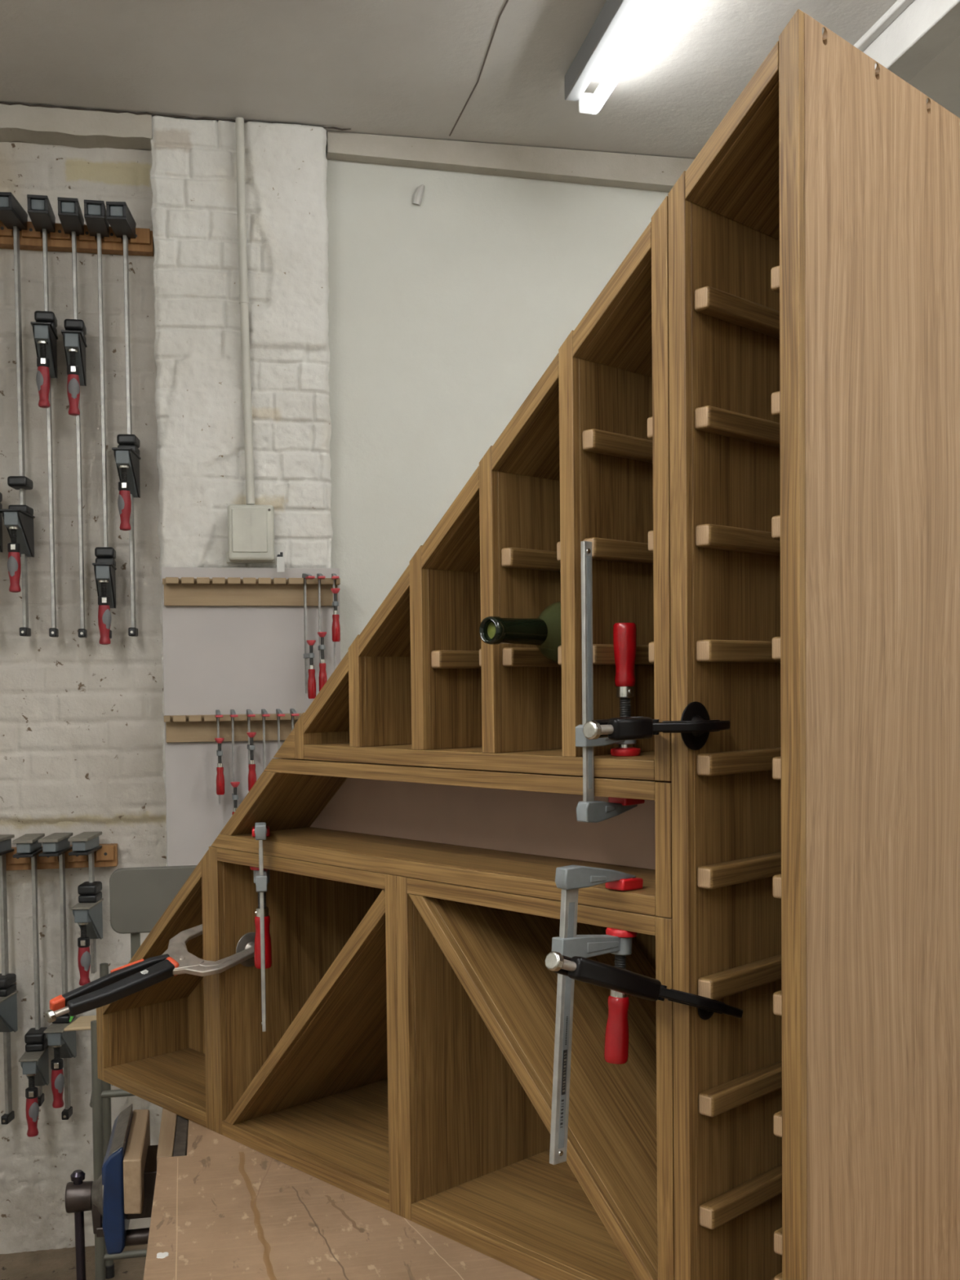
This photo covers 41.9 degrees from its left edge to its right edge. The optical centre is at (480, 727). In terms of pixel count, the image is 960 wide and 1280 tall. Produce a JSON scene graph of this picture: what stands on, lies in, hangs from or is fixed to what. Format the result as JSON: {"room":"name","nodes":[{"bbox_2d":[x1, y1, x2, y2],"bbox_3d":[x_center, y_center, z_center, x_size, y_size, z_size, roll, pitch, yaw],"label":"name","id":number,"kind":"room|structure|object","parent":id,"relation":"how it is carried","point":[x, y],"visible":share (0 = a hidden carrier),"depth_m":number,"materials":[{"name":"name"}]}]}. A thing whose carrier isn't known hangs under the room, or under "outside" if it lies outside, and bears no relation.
{"room":"woodworking shop","nodes":[
{"label":"woodworking shop","id":0,"kind":"room"},
{"bbox_2d":[0,1244,147,1279],"bbox_3d":[0.323,1.499,0.559,5.800,0.050,6.270,-1,2,-11],"label":"floor","id":1,"kind":"structure","parent":0,"point":[51,1264],"depth_m":3.25,"materials":[{"name":"concrete"}]},
{"bbox_2d":[89,865,196,1279],"bbox_3d":[-0.657,0.846,2.937,0.506,1.108,0.586,-1,2,-11],"label":"stool","id":2,"kind":"object","parent":1,"relation":"on","point":[139,897],"visible":0.28,"depth_m":2.68,"materials":[{"name":"grey paint"}]},
{"bbox_2d":[63,1015,96,1031],"bbox_3d":[-0.693,0.655,2.832,0.461,0.007,0.100,-1,2,-11],"label":"wooden offcut","id":3,"kind":"object","parent":2,"relation":"on","point":[82,1023],"visible":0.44,"depth_m":2.77,"materials":[{"name":"brown wood"}]},
{"bbox_2d":[142,1115,959,1279],"bbox_3d":[0.259,1.014,1.812,1.412,0.832,1.540,-1,2,-11],"label":"workbench","id":4,"kind":"object","parent":1,"relation":"on","point":[226,1209],"visible":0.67,"depth_m":1.52,"materials":[{"name":"brown wood"}]},
{"bbox_2d":[64,1103,188,1279],"bbox_3d":[-0.497,0.781,1.867,0.223,0.395,0.232,-1,2,-11],"label":"bench vise","id":5,"kind":"object","parent":4,"relation":"attached to","point":[124,1190],"visible":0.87,"depth_m":1.81,"materials":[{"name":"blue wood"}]},
{"bbox_2d":[96,848,213,1130],"bbox_3d":[-0.408,0.383,2.109,0.330,0.423,0.362,-3,3,-44],"label":"box","id":6,"kind":"object","parent":4,"relation":"on","point":[154,1042],"visible":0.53,"depth_m":2.11,"materials":[{"name":"brown wood"}]},
{"bbox_2d":[44,924,255,1022],"bbox_3d":[-0.465,0.338,1.802,0.339,0.109,0.095,-2,3,-41],"label":"clamp","id":7,"kind":"object","parent":6,"relation":"attached to","point":[123,981],"visible":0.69,"depth_m":1.78,"materials":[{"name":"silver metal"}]},
{"bbox_2d":[208,846,399,1215],"bbox_3d":[-0.133,0.388,1.826,0.330,0.428,0.426,-3,3,-44],"label":"box","id":8,"kind":"object","parent":4,"relation":"on","point":[315,1093],"visible":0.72,"depth_m":1.85,"materials":[{"name":"brown wood"}]},
{"bbox_2d":[395,875,674,1279],"bbox_3d":[0.163,0.396,1.522,0.330,0.428,0.423,-3,3,-44],"label":"box","id":9,"kind":"object","parent":4,"relation":"on","point":[477,993],"visible":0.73,"depth_m":1.51,"materials":[{"name":"brown wood"}]},
{"bbox_2d":[210,758,672,918],"bbox_3d":[0.013,0.110,1.663,0.330,0.136,0.844,-3,3,-44],"label":"open shelf unit","id":10,"kind":"object","parent":9,"relation":"on","point":[508,832],"visible":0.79,"depth_m":1.59,"materials":[{"name":"brown wood"}]},
{"bbox_2d":[249,822,271,1031],"bbox_3d":[-0.308,0.275,1.775,0.033,0.289,0.108,-1,2,-10],"label":"clamp","id":11,"kind":"object","parent":10,"relation":"attached to","point":[262,946],"visible":0.94,"depth_m":1.73,"materials":[{"name":"metal"}]},
{"bbox_2d":[273,195,671,781],"bbox_3d":[0.066,-0.244,1.592,0.330,0.573,0.680,-3,3,-44],"label":"rack","id":12,"kind":"object","parent":10,"relation":"on","point":[584,456],"visible":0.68,"depth_m":1.41,"materials":[{"name":"brown wood"}]},
{"bbox_2d":[479,616,547,644],"bbox_3d":[0.115,-0.109,1.441,0.299,0.074,0.074,-3,3,-44],"label":"wine bottle","id":13,"kind":"object","parent":12,"relation":"in","point":[493,630],"visible":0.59,"depth_m":1.35,"materials":[{"name":"green glass"}]},
{"bbox_2d":[575,541,644,822],"bbox_3d":[0.136,-0.048,1.329,0.092,0.293,0.033,-3,3,-44],"label":"clamp","id":14,"kind":"object","parent":12,"relation":"attached to","point":[588,810],"visible":0.73,"depth_m":1.31,"materials":[{"name":"metal"}]},
{"bbox_2d":[549,864,643,1164],"bbox_3d":[0.120,0.284,1.275,0.033,0.293,0.134,1,3,40],"label":"clamp","id":15,"kind":"object","parent":10,"relation":"attached to","point":[569,878],"visible":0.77,"depth_m":1.25,"materials":[{"name":"metal"}]},
{"bbox_2d":[560,1099,564,1128],"bbox_3d":[0.081,0.382,1.240,0.003,0.028,0.001,4,-2,-44],"label":"print","id":16,"kind":"object","parent":15,"relation":"on","point":[562,1101],"depth_m":1.24,"materials":[{"name":"black"}]},
{"bbox_2d":[562,1053,566,1092],"bbox_3d":[0.084,0.342,1.240,0.003,0.038,0.001,4,-2,-44],"label":"print","id":17,"kind":"object","parent":15,"relation":"attached to","point":[564,1055],"depth_m":1.24},
{"bbox_2d":[565,1016,568,1044],"bbox_3d":[0.086,0.301,1.242,0.002,0.028,0.001,4,-2,-44],"label":"print","id":18,"kind":"object","parent":15,"relation":"on","point":[566,1017],"depth_m":1.24,"materials":[{"name":"black metal"}]},
{"bbox_2d":[667,8,959,1279],"bbox_3d":[0.462,-0.021,1.404,0.620,1.261,0.145,-3,3,-44],"label":"wine rack","id":19,"kind":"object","parent":4,"relation":"on","point":[814,235],"depth_m":1.24,"materials":[{"name":"brown wood"}]},
{"bbox_2d":[544,951,742,1019],"bbox_3d":[0.150,0.249,1.208,0.251,0.106,0.086,-3,3,-45],"label":"clamp","id":20,"kind":"object","parent":19,"relation":"attached to","point":[576,967],"visible":0.86,"depth_m":1.17,"materials":[{"name":"black paint"}]},
{"bbox_2d":[582,701,729,750],"bbox_3d":[0.160,0.000,1.212,0.174,0.048,0.086,-3,3,-44],"label":"clamp","id":21,"kind":"object","parent":19,"relation":"attached to","point":[695,726],"visible":0.89,"depth_m":1.20,"materials":[{"name":"black paint"}]},
{"bbox_2d":[150,115,333,866],"bbox_3d":[-0.617,-0.095,3.346,0.456,2.960,0.117,-1,2,-11],"label":"wall pier","id":22,"kind":"object","parent":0,"point":[197,353],"visible":0.46,"depth_m":3.26,"materials":[{"name":"white brick"}]},
{"bbox_2d":[235,116,254,504],"bbox_3d":[-0.608,-1.074,3.246,0.033,0.987,0.026,-1,2,-11],"label":"conduit pipe","id":23,"kind":"object","parent":22,"relation":"attached to","point":[239,122],"visible":0.97,"depth_m":3.24,"materials":[{"name":"white plastic"}]},
{"bbox_2d":[226,504,275,563],"bbox_3d":[-0.597,-0.503,3.256,0.126,0.147,0.054,-1,2,-11],"label":"junction box","id":24,"kind":"object","parent":22,"relation":"attached to","point":[251,527],"visible":1,"depth_m":3.23,"materials":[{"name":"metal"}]},
{"bbox_2d":[161,567,341,866],"bbox_3d":[-0.592,0.094,3.297,0.458,1.024,0.012,-1,2,-11],"label":"board","id":25,"kind":"object","parent":22,"relation":"attached to","point":[240,659],"visible":0.51,"depth_m":3.27,"materials":[{"name":"grey paint"}]},
{"bbox_2d":[164,713,302,742],"bbox_3d":[-0.588,0.000,3.261,0.454,0.070,0.052,-1,2,-11],"label":"rack","id":26,"kind":"object","parent":25,"relation":"attached to","point":[179,728],"visible":0.63,"depth_m":3.25,"materials":[{"name":"brown wood"}]},
{"bbox_2d":[214,709,224,804],"bbox_3d":[-0.667,0.078,3.208,0.024,0.246,0.071,-1,2,-15],"label":"clamp","id":27,"kind":"object","parent":26,"relation":"hanging from","point":[220,769],"visible":1,"depth_m":3.18,"materials":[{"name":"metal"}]},
{"bbox_2d":[230,709,239,815],"bbox_3d":[-0.631,0.117,3.216,0.024,0.325,0.071,-1,2,-15],"label":"clamp","id":28,"kind":"object","parent":26,"relation":"hanging from","point":[233,713],"visible":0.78,"depth_m":3.21,"materials":[{"name":"metal"}]},
{"bbox_2d":[246,709,256,791],"bbox_3d":[-0.590,0.090,3.224,0.024,0.273,0.071,-1,2,-18],"label":"clamp","id":29,"kind":"object","parent":26,"relation":"hanging from","point":[251,766],"visible":0.92,"depth_m":3.20,"materials":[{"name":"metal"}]},
{"bbox_2d":[261,708,270,770],"bbox_3d":[-0.553,0.120,3.232,0.024,0.335,0.071,-1,2,-17],"label":"clamp","id":30,"kind":"object","parent":26,"relation":"hanging from","point":[264,712],"visible":0.27,"depth_m":3.25,"materials":[{"name":"metal"}]},
{"bbox_2d":[275,708,284,758],"bbox_3d":[-0.515,0.120,3.240,0.024,0.335,0.071,-1,2,-17],"label":"clamp","id":31,"kind":"object","parent":26,"relation":"hanging from","point":[278,712],"visible":0.22,"depth_m":3.26,"materials":[{"name":"metal"}]},
{"bbox_2d":[289,708,299,730],"bbox_3d":[-0.480,0.119,3.247,0.024,0.335,0.071,-1,2,-17],"label":"clamp","id":32,"kind":"object","parent":26,"relation":"hanging from","point":[293,713],"visible":0.27,"depth_m":3.25,"materials":[{"name":"metal"}]},
{"bbox_2d":[162,577,340,606],"bbox_3d":[-0.591,-0.351,3.249,0.452,0.070,0.052,-1,2,-11],"label":"rack","id":33,"kind":"object","parent":25,"relation":"attached to","point":[184,591],"visible":0.91,"depth_m":3.25,"materials":[{"name":"brown wood"}]},
{"bbox_2d":[302,573,315,698],"bbox_3d":[-0.444,-0.238,3.243,0.024,0.326,0.071,-2,2,-24],"label":"clamp","id":34,"kind":"object","parent":33,"relation":"hanging from","point":[310,682],"visible":0.99,"depth_m":3.22,"materials":[{"name":"metal"}]},
{"bbox_2d":[316,573,327,691],"bbox_3d":[-0.412,-0.245,3.249,0.024,0.313,0.071,-1,2,-14],"label":"clamp","id":35,"kind":"object","parent":33,"relation":"hanging from","point":[322,678],"visible":0.89,"depth_m":3.23,"materials":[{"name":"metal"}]},
{"bbox_2d":[330,573,340,670],"bbox_3d":[-0.376,-0.276,3.255,0.024,0.253,0.071,-1,2,-11],"label":"clamp","id":36,"kind":"object","parent":33,"relation":"hanging from","point":[335,628],"visible":0.98,"depth_m":3.23,"materials":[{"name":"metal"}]},
{"bbox_2d":[276,551,284,572],"bbox_3d":[-0.522,-0.430,3.278,0.020,0.052,0.048,-1,2,-11],"label":"tag","id":37,"kind":"object","parent":22,"relation":"hanging from","point":[280,558],"visible":1,"depth_m":3.25,"materials":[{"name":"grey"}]},
{"bbox_2d":[0,138,668,1253],"bbox_3d":[-0.303,-0.107,3.510,5.800,2.965,0.140,-1,2,-11],"label":"wall","id":38,"kind":"structure","parent":0,"point":[82,719],"depth_m":3.34,"materials":[{"name":"paint"}]},
{"bbox_2d":[5,843,118,870],"bbox_3d":[-1.184,0.341,3.264,0.460,0.057,0.052,-1,2,-11],"label":"batten","id":39,"kind":"object","parent":38,"relation":"attached to","point":[107,855],"visible":0.59,"depth_m":3.27,"materials":[{"name":"orange wood"}]},
{"bbox_2d":[0,834,17,1124],"bbox_3d":[-1.225,0.650,3.179,0.048,0.741,0.145,-1,2,3],"label":"clamp","id":40,"kind":"object","parent":39,"relation":"hanging from","point":[8,992],"visible":1,"depth_m":3.22,"materials":[{"name":"metal"}]},
{"bbox_2d":[12,833,48,1137],"bbox_3d":[-1.141,0.655,3.195,0.048,0.755,0.145,-1,2,-7],"label":"clamp","id":41,"kind":"object","parent":39,"relation":"hanging from","point":[34,1062],"visible":0.98,"depth_m":3.20,"materials":[{"name":"metal"}]},
{"bbox_2d":[38,832,77,1119],"bbox_3d":[-1.077,0.647,3.208,0.048,0.741,0.145,-1,2,-3],"label":"clamp","id":42,"kind":"object","parent":39,"relation":"hanging from","point":[63,1042],"visible":0.94,"depth_m":3.21,"materials":[{"name":"metal"}]},
{"bbox_2d":[67,831,103,985],"bbox_3d":[-1.008,0.465,3.216,0.048,0.379,0.145,-1,2,-2],"label":"clamp","id":43,"kind":"object","parent":39,"relation":"hanging from","point":[87,913],"visible":0.99,"depth_m":3.20,"materials":[{"name":"metal"}]},
{"bbox_2d":[0,103,151,151],"bbox_3d":[-1.310,-1.530,3.161,0.940,0.066,0.088,-1,2,-11],"label":"trim","id":44,"kind":"structure","parent":38,"relation":"attached to","point":[75,128],"depth_m":3.19,"materials":[{"name":"white paint"}]},
{"bbox_2d":[0,220,153,256],"bbox_3d":[-1.141,-1.262,3.219,0.584,0.056,0.053,-1,2,-11],"label":"batten","id":45,"kind":"object","parent":38,"relation":"attached to","point":[30,239],"visible":0.68,"depth_m":3.23,"materials":[{"name":"orange wood"}]},
{"bbox_2d":[0,492,2,552],"bbox_3d":[-1.233,-0.768,3.129,0.048,1.076,0.145,-1,2,-11],"label":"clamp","id":46,"kind":"object","parent":45,"relation":"hanging from","point":[1,495],"visible":0.8,"depth_m":3.19,"materials":[{"name":"metal"}]},
{"bbox_2d":[0,191,35,636],"bbox_3d":[-1.166,-0.769,3.143,0.048,1.076,0.145,-1,2,-4],"label":"clamp","id":47,"kind":"object","parent":45,"relation":"hanging from","point":[18,519],"visible":1,"depth_m":3.17,"materials":[{"name":"metal"}]},
{"bbox_2d":[26,194,58,637],"bbox_3d":[-1.092,-0.769,3.157,0.048,1.076,0.145,-1,2,-11],"label":"clamp","id":48,"kind":"object","parent":45,"relation":"hanging from","point":[40,211],"visible":1,"depth_m":3.15,"materials":[{"name":"metal"}]},
{"bbox_2d":[57,196,87,637],"bbox_3d":[-1.022,-0.768,3.171,0.048,1.076,0.145,-1,2,-11],"label":"clamp","id":49,"kind":"object","parent":45,"relation":"hanging from","point":[69,211],"visible":1,"depth_m":3.17,"materials":[{"name":"metal"}]},
{"bbox_2d":[84,200,116,644],"bbox_3d":[-0.962,-0.758,3.184,0.048,1.095,0.145,-1,2,-11],"label":"clamp","id":50,"kind":"object","parent":45,"relation":"hanging from","point":[95,211],"visible":1,"depth_m":3.20,"materials":[{"name":"metal"}]},
{"bbox_2d":[106,201,141,636],"bbox_3d":[-0.903,-0.771,3.196,0.048,1.071,0.145,-1,2,-5],"label":"clamp","id":51,"kind":"object","parent":45,"relation":"hanging from","point":[119,217],"visible":1,"depth_m":3.21,"materials":[{"name":"metal"}]},
{"bbox_2d":[0,102,351,130],"bbox_3d":[-1.027,-1.566,3.169,1.400,0.007,0.009,-1,2,-11],"label":"trim","id":52,"kind":"structure","parent":38,"relation":"attached to","point":[3,103],"depth_m":3.20,"materials":[{"name":"brown"}]},
{"bbox_2d":[412,184,424,205],"bbox_3d":[-0.169,-1.455,3.419,0.033,0.057,0.026,0,2,10],"label":"plug","id":53,"kind":"object","parent":38,"relation":"attached to","point":[418,194],"visible":1,"depth_m":3.41,"materials":[{"name":"white plastic"}]},
{"bbox_2d":[326,131,694,192],"bbox_3d":[0.379,-1.549,3.509,1.610,0.095,0.056,-1,2,-11],"label":"trim","id":54,"kind":"structure","parent":38,"relation":"attached to","point":[636,171],"depth_m":3.43,"materials":[{"name":"white paint"}]},
{"bbox_2d":[0,0,959,159],"bbox_3d":[0.288,-1.514,0.452,5.800,0.050,6.270,-1,2,-11],"label":"ceiling","id":55,"kind":"structure","parent":0,"point":[393,68],"depth_m":2.96,"materials":[{"name":"white paint"}]},
{"bbox_2d":[448,0,508,136],"bbox_3d":[0.116,-1.558,2.452,0.019,0.004,1.860,-1,2,-12],"label":"cable","id":56,"kind":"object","parent":55,"relation":"attached to","point":[507,1],"depth_m":2.98,"materials":[{"name":"brown"}]},
{"bbox_2d":[564,0,671,115],"bbox_3d":[0.396,-1.510,2.312,0.087,0.091,1.500,-1,2,-11],"label":"fluorescent light","id":57,"kind":"object","parent":55,"relation":"attached to","point":[614,15],"visible":1,"depth_m":2.80,"materials":[{"name":"white plastic"}]},
{"bbox_2d":[853,0,914,52],"bbox_3d":[1.334,-1.499,0.649,0.023,0.017,6.040,-1,2,-11],"label":"trim","id":58,"kind":"structure","parent":55,"relation":"attached to","point":[899,6],"depth_m":2.79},
{"bbox_2d":[862,0,959,82],"bbox_3d":[1.388,-1.457,0.661,0.087,0.103,6.040,-1,2,-11],"label":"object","id":59,"kind":"structure","parent":55,"relation":"attached to","point":[925,28],"depth_m":2.72,"materials":[{"name":"white paint"}]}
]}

